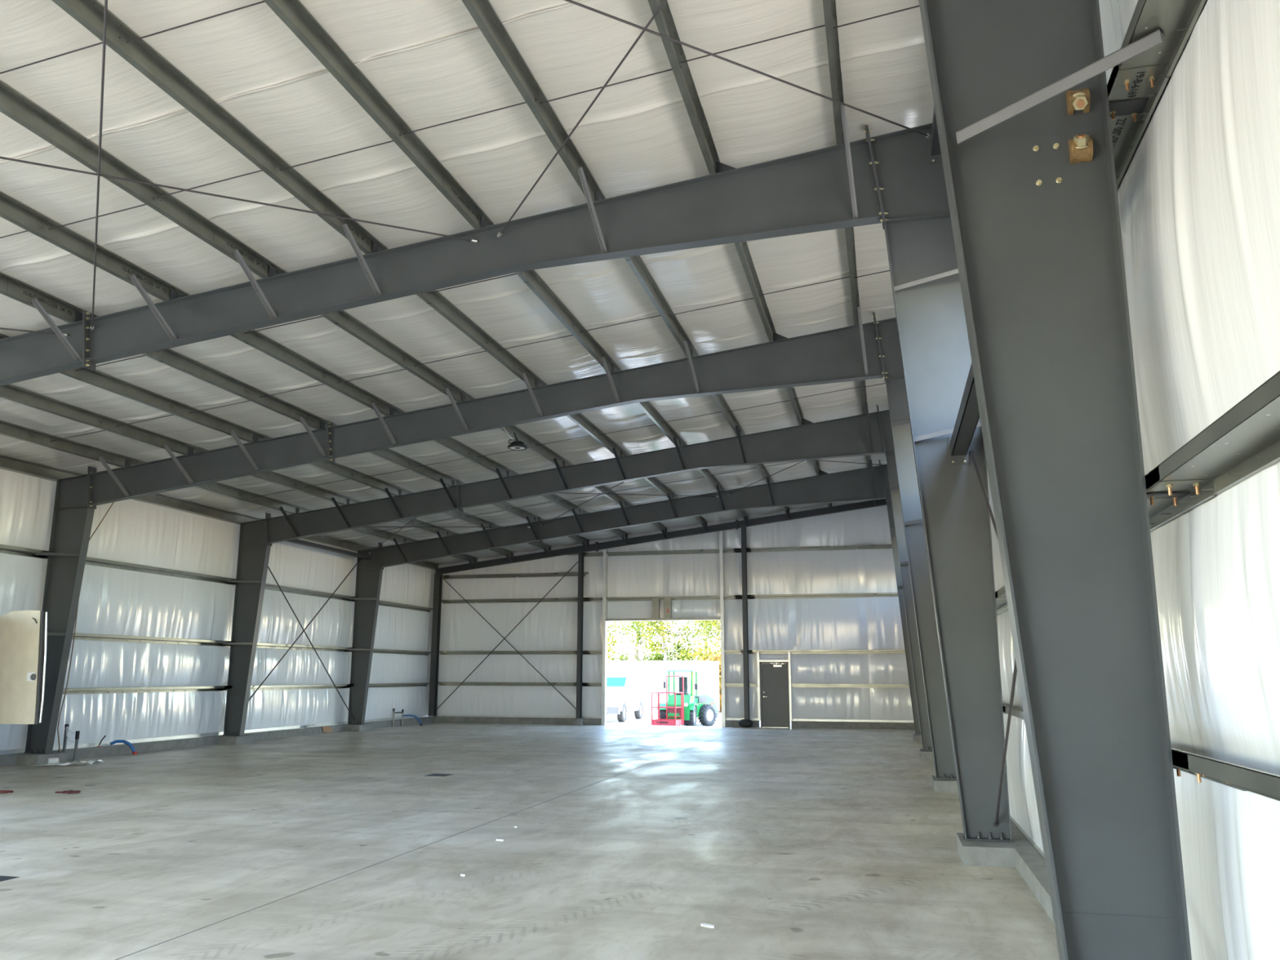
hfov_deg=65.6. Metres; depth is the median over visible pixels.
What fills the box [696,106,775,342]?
purlin
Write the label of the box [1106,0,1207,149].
girt
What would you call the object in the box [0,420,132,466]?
purlin
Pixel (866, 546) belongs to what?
girt
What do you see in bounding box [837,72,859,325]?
purlin
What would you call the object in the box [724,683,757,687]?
girt
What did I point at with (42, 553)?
brace
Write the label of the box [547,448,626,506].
purlin
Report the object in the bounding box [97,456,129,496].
brace
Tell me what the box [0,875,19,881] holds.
floor drain
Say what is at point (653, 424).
rod
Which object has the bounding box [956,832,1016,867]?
concrete pier
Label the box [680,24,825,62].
rod
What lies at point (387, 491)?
brace
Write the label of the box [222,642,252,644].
brace
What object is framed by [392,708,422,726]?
pipe
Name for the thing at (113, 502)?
rod
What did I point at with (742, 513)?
purlin
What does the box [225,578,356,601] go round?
girt
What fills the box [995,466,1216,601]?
girt
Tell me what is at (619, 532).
purlin
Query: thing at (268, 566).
rod
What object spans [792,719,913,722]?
trim
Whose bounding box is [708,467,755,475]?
rod
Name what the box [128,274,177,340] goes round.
brace
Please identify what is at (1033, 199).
column
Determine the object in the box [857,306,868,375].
brace
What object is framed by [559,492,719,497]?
rod
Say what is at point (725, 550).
girt
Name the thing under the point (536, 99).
rod
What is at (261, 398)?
rod
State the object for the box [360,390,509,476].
purlin
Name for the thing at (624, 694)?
pickup truck
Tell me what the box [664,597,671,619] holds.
hanger
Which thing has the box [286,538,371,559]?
strut
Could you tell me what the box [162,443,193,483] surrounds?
brace
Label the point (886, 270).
rod
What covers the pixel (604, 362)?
brace
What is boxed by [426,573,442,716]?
end post
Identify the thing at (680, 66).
rod
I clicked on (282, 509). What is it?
brace
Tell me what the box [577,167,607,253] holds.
brace
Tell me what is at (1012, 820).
trim
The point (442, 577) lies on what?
rod
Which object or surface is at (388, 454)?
purlin
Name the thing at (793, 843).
floor
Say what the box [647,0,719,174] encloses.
purlin
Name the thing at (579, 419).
purlin
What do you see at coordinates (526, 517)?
brace
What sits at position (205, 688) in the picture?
girt
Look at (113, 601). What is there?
wall
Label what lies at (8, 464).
strut
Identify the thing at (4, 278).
purlin
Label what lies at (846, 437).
rafter
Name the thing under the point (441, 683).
girt
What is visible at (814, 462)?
purlin
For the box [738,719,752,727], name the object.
tool bag
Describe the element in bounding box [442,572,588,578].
girt
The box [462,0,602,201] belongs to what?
purlin
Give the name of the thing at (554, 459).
brace
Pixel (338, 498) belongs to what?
purlin
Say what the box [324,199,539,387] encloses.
purlin
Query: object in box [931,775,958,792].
concrete pier
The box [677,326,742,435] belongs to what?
purlin
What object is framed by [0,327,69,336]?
rod
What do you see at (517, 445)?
lamp
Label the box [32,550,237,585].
girt
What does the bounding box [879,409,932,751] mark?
column
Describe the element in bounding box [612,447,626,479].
brace
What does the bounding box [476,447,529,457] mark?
rod
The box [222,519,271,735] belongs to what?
column
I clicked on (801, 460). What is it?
rod
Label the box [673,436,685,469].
brace
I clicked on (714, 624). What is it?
tree
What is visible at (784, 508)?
purlin
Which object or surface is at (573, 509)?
brace
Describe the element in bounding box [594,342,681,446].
purlin
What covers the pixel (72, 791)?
strap
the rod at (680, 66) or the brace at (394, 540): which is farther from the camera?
the brace at (394, 540)
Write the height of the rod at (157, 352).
0.194 m
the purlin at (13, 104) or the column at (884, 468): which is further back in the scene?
the column at (884, 468)
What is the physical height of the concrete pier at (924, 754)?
0.168 m
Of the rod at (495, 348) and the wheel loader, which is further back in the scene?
the wheel loader
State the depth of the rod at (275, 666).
28.52 m
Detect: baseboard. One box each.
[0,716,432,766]
[432,715,601,724]
[724,720,759,727]
[791,720,915,729]
[1009,818,1054,924]
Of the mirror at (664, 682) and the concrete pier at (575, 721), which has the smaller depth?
the concrete pier at (575, 721)
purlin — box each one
[0,80,279,278]
[0,191,179,301]
[0,271,82,323]
[0,333,261,442]
[0,384,195,455]
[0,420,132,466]
[7,277,325,429]
[51,0,381,254]
[84,444,300,514]
[107,253,395,416]
[150,431,351,505]
[213,226,466,402]
[217,417,401,496]
[263,0,488,229]
[271,498,406,543]
[288,404,455,486]
[323,488,447,536]
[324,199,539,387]
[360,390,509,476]
[377,480,493,529]
[387,532,479,562]
[431,524,515,556]
[432,469,536,522]
[435,374,565,466]
[441,169,616,373]
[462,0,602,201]
[475,517,552,551]
[489,459,582,515]
[513,359,622,457]
[521,510,591,545]
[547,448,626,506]
[565,139,694,356]
[568,502,629,538]
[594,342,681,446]
[607,438,674,499]
[615,494,668,532]
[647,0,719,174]
[663,486,707,525]
[669,427,721,490]
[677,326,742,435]
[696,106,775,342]
[713,478,748,519]
[732,416,771,483]
[764,309,804,425]
[764,470,789,513]
[796,404,821,475]
[815,461,830,506]
[822,0,844,145]
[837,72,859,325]
[856,289,866,413]
[864,393,871,466]
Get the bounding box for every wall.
[0,468,435,750]
[427,500,913,720]
[986,0,1279,959]
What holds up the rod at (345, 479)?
attached to the purlin at (272, 477)
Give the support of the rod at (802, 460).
attached to the rafter at (854, 485)
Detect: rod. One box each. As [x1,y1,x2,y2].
[0,36,120,74]
[0,156,479,243]
[0,226,44,238]
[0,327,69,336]
[48,200,160,230]
[50,430,105,441]
[57,502,114,752]
[75,351,158,371]
[90,0,107,330]
[115,414,173,426]
[126,0,264,43]
[155,334,229,351]
[156,166,275,198]
[189,398,262,413]
[244,313,334,333]
[248,558,361,700]
[251,489,294,497]
[259,381,335,397]
[267,565,354,719]
[280,137,405,170]
[304,479,348,487]
[337,368,405,383]
[360,469,407,478]
[362,526,530,528]
[368,516,417,553]
[402,98,537,134]
[413,348,495,366]
[417,457,466,466]
[427,271,525,293]
[435,561,577,710]
[441,577,576,709]
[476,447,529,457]
[497,0,666,237]
[497,333,581,351]
[535,435,591,445]
[539,66,681,103]
[541,481,624,525]
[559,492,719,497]
[564,0,931,138]
[579,313,667,332]
[599,424,656,435]
[607,484,652,493]
[657,476,704,484]
[662,411,721,422]
[668,297,754,315]
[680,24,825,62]
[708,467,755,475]
[726,460,804,495]
[727,400,790,412]
[759,276,849,295]
[760,460,802,467]
[794,386,859,399]
[810,459,887,465]
[833,4,919,28]
[853,270,889,278]
[969,450,997,537]
[995,657,1017,824]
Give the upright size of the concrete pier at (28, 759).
0.193 m
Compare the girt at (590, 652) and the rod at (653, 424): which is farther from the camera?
the girt at (590, 652)
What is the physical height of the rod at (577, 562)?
5.474 m
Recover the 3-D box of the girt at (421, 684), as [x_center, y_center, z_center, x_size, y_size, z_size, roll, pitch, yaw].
[-8.515,7.017,33.972,0.230,0.128,6.061,-3,-11,14]
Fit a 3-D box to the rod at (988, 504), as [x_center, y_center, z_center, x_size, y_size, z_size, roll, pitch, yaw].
[2.739,0.917,7.126,0.028,3.654,6.092,-3,-11,13]
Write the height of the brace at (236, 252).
0.645 m
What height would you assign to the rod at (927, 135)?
0.667 m
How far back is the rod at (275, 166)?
10.73 m
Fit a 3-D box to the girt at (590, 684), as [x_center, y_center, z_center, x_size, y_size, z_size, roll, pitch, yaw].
[-1.850,7.323,35.555,1.050,0.128,0.200,-3,-11,14]
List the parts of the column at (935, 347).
plate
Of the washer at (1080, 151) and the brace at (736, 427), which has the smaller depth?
the washer at (1080, 151)
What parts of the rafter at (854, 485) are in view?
splice plate, splice plate, splice plate, splice plate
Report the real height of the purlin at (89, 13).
0.217 m
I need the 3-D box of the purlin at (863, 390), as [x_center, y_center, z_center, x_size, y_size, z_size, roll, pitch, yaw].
[4.366,-2.276,19.602,0.107,0.217,7.366,-3,-11,14]
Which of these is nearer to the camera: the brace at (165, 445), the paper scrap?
the paper scrap
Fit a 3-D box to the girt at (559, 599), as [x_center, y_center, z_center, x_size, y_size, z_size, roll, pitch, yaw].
[-4.659,4.471,36.818,5.850,0.128,0.200,-3,-11,14]
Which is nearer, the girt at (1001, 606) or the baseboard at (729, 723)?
the girt at (1001, 606)
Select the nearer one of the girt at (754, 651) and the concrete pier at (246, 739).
the concrete pier at (246, 739)
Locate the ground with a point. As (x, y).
(611, 719)
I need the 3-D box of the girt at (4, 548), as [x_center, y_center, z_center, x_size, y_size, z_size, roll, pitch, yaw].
[-12.776,0.969,17.381,0.230,0.128,6.716,-3,-11,14]
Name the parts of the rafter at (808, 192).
splice plate, splice plate, splice plate, splice plate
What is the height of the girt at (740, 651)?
0.128 m
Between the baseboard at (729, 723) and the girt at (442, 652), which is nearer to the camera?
the baseboard at (729, 723)
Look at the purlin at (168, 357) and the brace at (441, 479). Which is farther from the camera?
the brace at (441, 479)
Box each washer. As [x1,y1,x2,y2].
[1065,88,1090,115]
[1068,137,1093,164]
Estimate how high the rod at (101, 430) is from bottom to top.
0.194 m
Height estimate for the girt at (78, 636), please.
0.128 m
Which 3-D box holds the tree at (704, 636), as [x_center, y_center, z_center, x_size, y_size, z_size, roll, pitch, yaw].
[3.474,9.465,60.305,6.734,8.642,6.107,-3,-11,14]
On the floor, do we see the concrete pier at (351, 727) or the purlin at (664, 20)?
the concrete pier at (351, 727)
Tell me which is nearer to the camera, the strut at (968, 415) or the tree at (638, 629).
the strut at (968, 415)
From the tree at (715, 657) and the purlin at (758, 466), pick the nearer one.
the purlin at (758, 466)
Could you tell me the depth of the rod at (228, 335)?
14.80 m
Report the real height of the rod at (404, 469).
0.192 m
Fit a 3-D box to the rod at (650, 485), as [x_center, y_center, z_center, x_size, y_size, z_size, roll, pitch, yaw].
[-0.215,0.241,28.252,1.458,0.192,0.013,-3,-11,14]
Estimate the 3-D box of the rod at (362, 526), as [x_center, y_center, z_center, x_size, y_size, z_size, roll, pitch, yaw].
[-6.801,1.345,28.613,8.194,0.708,0.043,8,-13,-33]
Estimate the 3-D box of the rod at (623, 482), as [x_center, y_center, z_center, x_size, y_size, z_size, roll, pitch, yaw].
[-1.070,0.386,27.370,0.043,0.716,8.242,6,-13,-28]
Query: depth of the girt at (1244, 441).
3.38 m
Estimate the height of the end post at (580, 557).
5.923 m
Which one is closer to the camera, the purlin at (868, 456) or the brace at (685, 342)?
the brace at (685, 342)
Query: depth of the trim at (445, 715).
36.01 m
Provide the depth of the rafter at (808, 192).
12.11 m
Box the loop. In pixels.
[0,790,13,793]
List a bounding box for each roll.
[47,757,58,764]
[306,724,315,728]
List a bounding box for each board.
[732,727,760,728]
[743,727,774,728]
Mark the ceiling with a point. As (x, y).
(430, 60)
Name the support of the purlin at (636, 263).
attached to the rafter at (808, 192)
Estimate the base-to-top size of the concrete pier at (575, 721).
0.220 m
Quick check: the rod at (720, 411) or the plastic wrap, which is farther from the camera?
the rod at (720, 411)
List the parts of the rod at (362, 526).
rod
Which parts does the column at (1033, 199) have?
rod, rod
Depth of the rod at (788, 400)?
21.59 m
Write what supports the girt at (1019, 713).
attached to the column at (935, 347)
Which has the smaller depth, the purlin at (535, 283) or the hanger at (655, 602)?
the purlin at (535, 283)
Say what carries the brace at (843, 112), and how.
attached to the rafter at (808, 192)
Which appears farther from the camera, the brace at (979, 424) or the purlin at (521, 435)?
the purlin at (521, 435)
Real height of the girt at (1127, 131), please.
0.128 m
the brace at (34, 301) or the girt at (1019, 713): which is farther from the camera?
the brace at (34, 301)
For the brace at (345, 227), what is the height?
0.648 m
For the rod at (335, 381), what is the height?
0.194 m
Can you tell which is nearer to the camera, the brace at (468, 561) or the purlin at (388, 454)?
the purlin at (388, 454)
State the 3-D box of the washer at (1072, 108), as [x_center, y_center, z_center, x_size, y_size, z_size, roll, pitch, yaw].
[2.029,-1.763,4.599,0.092,0.116,0.052,-3,-11,14]
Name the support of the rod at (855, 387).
attached to the purlin at (863, 390)
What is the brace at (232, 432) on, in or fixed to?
attached to the rafter at (836, 355)
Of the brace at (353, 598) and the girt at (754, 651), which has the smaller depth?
the brace at (353, 598)
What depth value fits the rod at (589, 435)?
22.45 m
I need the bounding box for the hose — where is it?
[97,735,137,754]
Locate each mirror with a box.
[628,684,635,689]
[662,681,666,688]
[694,683,697,689]
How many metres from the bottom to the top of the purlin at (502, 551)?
0.217 m
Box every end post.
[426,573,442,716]
[576,551,583,718]
[741,526,749,719]
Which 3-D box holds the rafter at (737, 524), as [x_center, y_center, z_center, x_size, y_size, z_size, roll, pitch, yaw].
[0.772,2.033,35.729,17.520,2.394,0.190,-3,-11,14]
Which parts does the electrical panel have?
latch plate, lock rod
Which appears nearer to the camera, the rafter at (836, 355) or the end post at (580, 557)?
the rafter at (836, 355)
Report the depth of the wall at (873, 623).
35.22 m
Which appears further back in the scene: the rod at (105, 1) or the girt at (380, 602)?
the girt at (380, 602)
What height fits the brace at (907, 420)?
0.130 m
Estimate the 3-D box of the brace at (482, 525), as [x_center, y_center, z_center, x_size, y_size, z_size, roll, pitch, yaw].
[-4.730,1.732,30.782,0.050,0.658,0.806,-4,-12,20]
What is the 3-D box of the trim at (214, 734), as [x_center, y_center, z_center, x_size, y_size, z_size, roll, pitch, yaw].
[-12.177,5.282,19.310,0.140,0.075,36.400,-3,-11,14]
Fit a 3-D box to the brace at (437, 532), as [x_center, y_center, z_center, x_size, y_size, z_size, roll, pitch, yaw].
[-6.151,1.981,31.087,0.050,0.674,0.807,-4,-12,20]
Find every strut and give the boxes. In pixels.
[0,455,439,569]
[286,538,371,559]
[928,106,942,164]
[947,362,979,465]
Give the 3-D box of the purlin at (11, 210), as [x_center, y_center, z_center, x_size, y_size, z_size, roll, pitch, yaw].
[-7.678,-3.604,7.390,0.107,0.217,12.481,-3,-11,14]
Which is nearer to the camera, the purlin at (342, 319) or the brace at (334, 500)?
the purlin at (342, 319)
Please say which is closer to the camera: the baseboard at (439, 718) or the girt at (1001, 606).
the girt at (1001, 606)
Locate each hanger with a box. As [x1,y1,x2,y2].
[652,598,659,619]
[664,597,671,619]
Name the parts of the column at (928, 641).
plate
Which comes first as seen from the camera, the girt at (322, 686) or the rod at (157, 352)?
the rod at (157, 352)
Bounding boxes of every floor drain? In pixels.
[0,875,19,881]
[423,773,454,776]
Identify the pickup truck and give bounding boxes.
[606,675,648,721]
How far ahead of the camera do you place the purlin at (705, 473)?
27.27 m
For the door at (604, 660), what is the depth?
35.22 m
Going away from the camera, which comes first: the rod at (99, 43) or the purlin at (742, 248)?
the rod at (99, 43)
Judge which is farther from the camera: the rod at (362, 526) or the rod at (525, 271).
the rod at (362, 526)
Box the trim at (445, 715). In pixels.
[436,714,601,718]
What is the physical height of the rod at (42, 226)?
0.194 m
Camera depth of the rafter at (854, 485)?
30.03 m
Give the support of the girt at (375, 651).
attached to the column at (369, 574)
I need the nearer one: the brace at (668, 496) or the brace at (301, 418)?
the brace at (301, 418)
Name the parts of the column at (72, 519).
plate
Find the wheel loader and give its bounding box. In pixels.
[656,670,719,725]
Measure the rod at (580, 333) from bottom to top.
0.194 m
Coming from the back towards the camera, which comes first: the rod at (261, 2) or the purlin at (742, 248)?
the purlin at (742, 248)
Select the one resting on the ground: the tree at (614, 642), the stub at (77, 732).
the tree at (614, 642)
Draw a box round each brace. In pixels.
[31,297,82,360]
[35,551,79,555]
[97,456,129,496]
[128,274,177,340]
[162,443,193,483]
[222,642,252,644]
[227,580,261,582]
[230,430,258,470]
[232,249,276,318]
[279,506,299,536]
[299,416,326,457]
[331,497,351,527]
[342,223,381,295]
[346,648,369,650]
[349,597,376,599]
[370,402,396,444]
[384,488,403,517]
[393,537,407,562]
[436,530,450,555]
[440,478,457,507]
[444,387,468,430]
[467,560,475,568]
[480,524,493,546]
[495,468,511,498]
[505,553,513,563]
[521,372,542,417]
[525,515,537,539]
[553,457,568,488]
[572,508,583,532]
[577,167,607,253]
[600,356,620,402]
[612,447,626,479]
[619,501,630,525]
[666,493,677,517]
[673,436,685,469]
[683,340,699,392]
[715,484,724,510]
[735,426,746,462]
[766,477,774,505]
[840,104,857,218]
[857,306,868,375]
[865,402,873,452]
[870,459,875,497]
[892,418,909,425]
[893,268,958,291]
[904,519,922,524]
[914,421,981,441]
[955,29,1164,144]
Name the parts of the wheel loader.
lift arm, cab frame, cab trim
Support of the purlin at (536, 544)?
attached to the rafter at (854, 485)
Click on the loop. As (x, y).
(1, 791)
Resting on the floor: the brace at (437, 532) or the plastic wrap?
the plastic wrap
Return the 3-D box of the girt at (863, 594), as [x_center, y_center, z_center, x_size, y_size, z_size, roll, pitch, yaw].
[6.390,3.981,34.159,6.300,0.128,0.200,-3,-11,14]
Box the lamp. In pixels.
[502,426,527,450]
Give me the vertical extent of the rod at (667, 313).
0.194 m
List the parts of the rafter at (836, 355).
splice plate, splice plate, splice plate, splice plate, splice plate, splice plate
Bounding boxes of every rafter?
[0,124,888,386]
[87,312,888,509]
[265,404,886,546]
[378,459,887,569]
[435,497,886,574]
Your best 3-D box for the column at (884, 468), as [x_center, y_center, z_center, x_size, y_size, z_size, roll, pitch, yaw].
[7.455,3.196,27.887,1.026,7.649,0.190,-3,-11,14]
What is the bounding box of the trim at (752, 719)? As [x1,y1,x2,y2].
[726,718,758,720]
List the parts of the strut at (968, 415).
bracket plate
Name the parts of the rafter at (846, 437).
splice plate, splice plate, splice plate, splice plate, splice plate, splice plate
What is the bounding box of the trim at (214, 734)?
[0,715,426,755]
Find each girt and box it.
[0,544,48,559]
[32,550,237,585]
[44,631,234,646]
[62,685,224,694]
[216,684,352,691]
[219,640,355,652]
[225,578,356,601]
[341,682,430,688]
[343,647,431,655]
[346,596,433,612]
[438,681,588,686]
[439,650,588,654]
[441,597,591,603]
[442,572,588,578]
[567,548,751,556]
[573,650,602,654]
[573,682,601,686]
[574,595,755,601]
[724,649,752,653]
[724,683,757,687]
[733,544,892,552]
[734,592,897,599]
[741,649,905,653]
[791,683,909,688]
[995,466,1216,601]
[995,591,1008,615]
[1003,706,1246,791]
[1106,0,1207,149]
[1106,63,1169,190]
[1145,370,1279,518]
[1171,747,1279,801]
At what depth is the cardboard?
29.64 m
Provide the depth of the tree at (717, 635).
57.87 m
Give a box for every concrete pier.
[16,751,67,765]
[219,734,253,744]
[346,724,371,731]
[573,718,583,724]
[912,733,921,742]
[920,748,933,759]
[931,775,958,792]
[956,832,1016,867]
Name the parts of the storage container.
rail, rail, corner post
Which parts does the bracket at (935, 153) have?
bracket plate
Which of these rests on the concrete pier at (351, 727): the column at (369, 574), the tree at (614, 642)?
the column at (369, 574)
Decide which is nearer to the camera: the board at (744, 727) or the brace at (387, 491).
the brace at (387, 491)
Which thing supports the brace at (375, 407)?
attached to the rafter at (836, 355)
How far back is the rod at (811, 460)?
27.12 m
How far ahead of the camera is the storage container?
50.25 m
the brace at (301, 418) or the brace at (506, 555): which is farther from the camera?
the brace at (506, 555)
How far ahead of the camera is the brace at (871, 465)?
28.30 m
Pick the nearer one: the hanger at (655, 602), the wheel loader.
the hanger at (655, 602)
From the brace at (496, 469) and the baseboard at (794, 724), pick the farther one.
the baseboard at (794, 724)
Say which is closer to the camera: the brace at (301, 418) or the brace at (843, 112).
the brace at (843, 112)
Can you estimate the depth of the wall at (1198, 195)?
3.85 m
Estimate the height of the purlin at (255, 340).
0.217 m
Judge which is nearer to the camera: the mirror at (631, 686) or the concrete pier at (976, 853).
the concrete pier at (976, 853)
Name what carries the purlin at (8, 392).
on the rafter at (808, 192)
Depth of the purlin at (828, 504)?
28.93 m
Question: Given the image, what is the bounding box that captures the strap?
[54,789,80,794]
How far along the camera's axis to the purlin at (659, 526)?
33.55 m
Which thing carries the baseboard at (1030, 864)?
attached to the wall at (1198, 195)
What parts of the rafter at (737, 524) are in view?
splice plate, splice plate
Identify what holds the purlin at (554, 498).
on the rafter at (846, 437)
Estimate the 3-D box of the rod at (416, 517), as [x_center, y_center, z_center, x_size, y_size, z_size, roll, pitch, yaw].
[-6.795,1.353,28.610,0.043,0.708,8.194,6,-13,-28]
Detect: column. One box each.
[24,474,94,754]
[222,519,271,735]
[347,547,382,724]
[870,123,1013,842]
[875,317,956,778]
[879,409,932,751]
[880,465,920,734]
[918,0,1191,959]
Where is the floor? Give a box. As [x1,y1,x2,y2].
[0,722,1059,959]
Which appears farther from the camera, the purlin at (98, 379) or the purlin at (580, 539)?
the purlin at (580, 539)
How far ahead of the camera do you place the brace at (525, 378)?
17.93 m
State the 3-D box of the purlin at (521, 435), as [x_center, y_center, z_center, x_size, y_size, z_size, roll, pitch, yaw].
[-2.742,-1.074,21.137,0.107,0.217,7.366,-3,-11,14]
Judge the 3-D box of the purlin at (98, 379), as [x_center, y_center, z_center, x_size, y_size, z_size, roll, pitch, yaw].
[-8.460,-1.498,16.250,0.107,0.217,7.366,-3,-11,14]
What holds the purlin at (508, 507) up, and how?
on the rafter at (846, 437)
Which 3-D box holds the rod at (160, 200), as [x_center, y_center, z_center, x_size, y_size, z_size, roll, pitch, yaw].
[-5.990,-2.961,11.102,1.459,0.194,0.014,-3,-11,14]
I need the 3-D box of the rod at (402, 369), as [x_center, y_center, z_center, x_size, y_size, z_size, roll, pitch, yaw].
[-4.518,-1.797,17.007,1.459,0.194,0.014,-3,-11,14]
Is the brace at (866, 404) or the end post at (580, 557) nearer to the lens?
the brace at (866, 404)
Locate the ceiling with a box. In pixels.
[0,0,933,564]
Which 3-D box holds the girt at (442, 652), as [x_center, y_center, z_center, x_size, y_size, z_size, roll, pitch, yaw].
[-4.664,6.336,36.452,5.850,0.128,0.200,-3,-11,14]
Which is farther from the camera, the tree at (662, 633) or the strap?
the tree at (662, 633)
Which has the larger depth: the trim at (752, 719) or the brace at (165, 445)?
the trim at (752, 719)
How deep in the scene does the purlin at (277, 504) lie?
26.67 m
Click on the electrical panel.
(21, 632)
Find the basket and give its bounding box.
[651,675,684,725]
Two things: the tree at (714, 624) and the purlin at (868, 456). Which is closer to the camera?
the purlin at (868, 456)
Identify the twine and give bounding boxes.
[66,726,75,742]
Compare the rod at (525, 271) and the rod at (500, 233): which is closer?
the rod at (500, 233)
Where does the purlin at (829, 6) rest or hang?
on the rafter
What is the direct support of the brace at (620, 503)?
attached to the rafter at (854, 485)
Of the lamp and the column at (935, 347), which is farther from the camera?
the lamp
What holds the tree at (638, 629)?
on the ground
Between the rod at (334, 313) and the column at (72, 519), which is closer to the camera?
the rod at (334, 313)
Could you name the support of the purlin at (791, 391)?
attached to the rafter at (836, 355)
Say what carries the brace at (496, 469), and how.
attached to the rafter at (846, 437)
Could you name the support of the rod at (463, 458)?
attached to the purlin at (449, 442)
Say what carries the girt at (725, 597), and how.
attached to the wall at (873, 623)
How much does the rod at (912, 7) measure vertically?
0.173 m
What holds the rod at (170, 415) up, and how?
attached to the purlin at (98, 379)
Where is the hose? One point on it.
(134, 752)
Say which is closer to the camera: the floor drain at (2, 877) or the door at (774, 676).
the floor drain at (2, 877)
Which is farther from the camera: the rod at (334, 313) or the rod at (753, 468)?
the rod at (753, 468)
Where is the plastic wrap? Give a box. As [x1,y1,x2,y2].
[29,759,103,766]
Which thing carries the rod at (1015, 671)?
attached to the column at (935, 347)
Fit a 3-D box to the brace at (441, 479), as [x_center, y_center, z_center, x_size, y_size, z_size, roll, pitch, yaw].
[-4.757,0.338,24.667,0.050,0.641,0.806,-4,-12,20]
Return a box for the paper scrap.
[700,923,715,928]
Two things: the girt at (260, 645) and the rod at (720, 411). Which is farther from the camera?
the girt at (260, 645)
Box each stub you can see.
[62,724,69,752]
[72,730,79,760]
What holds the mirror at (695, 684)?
attached to the wheel loader
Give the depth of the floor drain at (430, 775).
17.39 m
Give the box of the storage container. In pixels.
[606,660,719,715]
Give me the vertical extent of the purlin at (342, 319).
0.217 m
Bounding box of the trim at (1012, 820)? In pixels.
[1009,815,1044,859]
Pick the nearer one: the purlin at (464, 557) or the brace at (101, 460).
the brace at (101, 460)
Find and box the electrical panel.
[0,610,47,724]
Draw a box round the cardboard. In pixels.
[321,726,332,732]
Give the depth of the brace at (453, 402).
18.24 m
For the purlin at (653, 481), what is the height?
0.217 m
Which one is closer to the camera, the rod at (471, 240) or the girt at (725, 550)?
the rod at (471, 240)
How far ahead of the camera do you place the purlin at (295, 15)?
9.49 m
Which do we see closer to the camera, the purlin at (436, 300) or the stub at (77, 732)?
the purlin at (436, 300)
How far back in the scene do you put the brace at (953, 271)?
10.66 m
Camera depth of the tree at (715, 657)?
54.09 m
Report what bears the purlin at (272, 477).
attached to the rafter at (836, 355)
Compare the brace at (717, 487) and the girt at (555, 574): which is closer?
the brace at (717, 487)
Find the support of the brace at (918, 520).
attached to the column at (928, 641)
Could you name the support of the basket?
on the ground
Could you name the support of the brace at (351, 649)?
attached to the column at (369, 574)
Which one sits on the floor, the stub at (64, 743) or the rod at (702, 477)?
the stub at (64, 743)
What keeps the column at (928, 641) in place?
on the concrete pier at (939, 785)
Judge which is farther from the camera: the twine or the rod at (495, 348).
the twine
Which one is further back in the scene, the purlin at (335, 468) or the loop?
the purlin at (335, 468)
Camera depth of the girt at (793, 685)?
33.38 m
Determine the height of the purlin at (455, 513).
0.217 m
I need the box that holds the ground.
[606,712,791,727]
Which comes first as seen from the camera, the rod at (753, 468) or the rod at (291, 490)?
the rod at (291, 490)
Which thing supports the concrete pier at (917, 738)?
on the floor
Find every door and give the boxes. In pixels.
[601,531,726,726]
[756,651,792,728]
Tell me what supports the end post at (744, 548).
on the concrete pier
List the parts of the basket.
post, post, rail, kick plate, rail, post, plate, rail, post, kick plate, post, post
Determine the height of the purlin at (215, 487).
0.217 m
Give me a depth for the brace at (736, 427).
23.12 m
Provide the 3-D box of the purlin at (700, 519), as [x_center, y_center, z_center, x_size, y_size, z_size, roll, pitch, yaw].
[1.552,0.948,32.311,0.107,0.217,7.081,-3,-11,14]
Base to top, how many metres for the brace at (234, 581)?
0.060 m
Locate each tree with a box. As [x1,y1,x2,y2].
[607,621,659,660]
[608,621,674,660]
[609,620,706,660]
[666,620,720,660]
[680,620,720,660]
[681,636,721,712]
[706,624,720,648]
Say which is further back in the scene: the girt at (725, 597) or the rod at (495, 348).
the girt at (725, 597)
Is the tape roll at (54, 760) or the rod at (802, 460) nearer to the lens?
the tape roll at (54, 760)
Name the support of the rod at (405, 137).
attached to the purlin at (295, 15)
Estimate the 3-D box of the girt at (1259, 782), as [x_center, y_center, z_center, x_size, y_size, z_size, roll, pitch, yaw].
[1.528,0.588,1.169,0.201,0.128,6.575,-3,-11,14]
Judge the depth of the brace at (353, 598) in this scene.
31.59 m
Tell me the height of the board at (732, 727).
0.019 m
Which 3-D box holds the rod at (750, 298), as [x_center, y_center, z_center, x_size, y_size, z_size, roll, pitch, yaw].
[1.169,-2.758,15.778,1.459,0.194,0.014,-3,-11,14]
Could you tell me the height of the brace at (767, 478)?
0.741 m
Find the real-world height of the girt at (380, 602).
0.128 m
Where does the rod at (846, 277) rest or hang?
attached to the purlin at (849, 232)
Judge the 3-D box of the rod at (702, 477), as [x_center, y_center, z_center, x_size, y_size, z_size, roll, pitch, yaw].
[1.224,0.014,28.011,1.458,0.192,0.013,-3,-11,14]

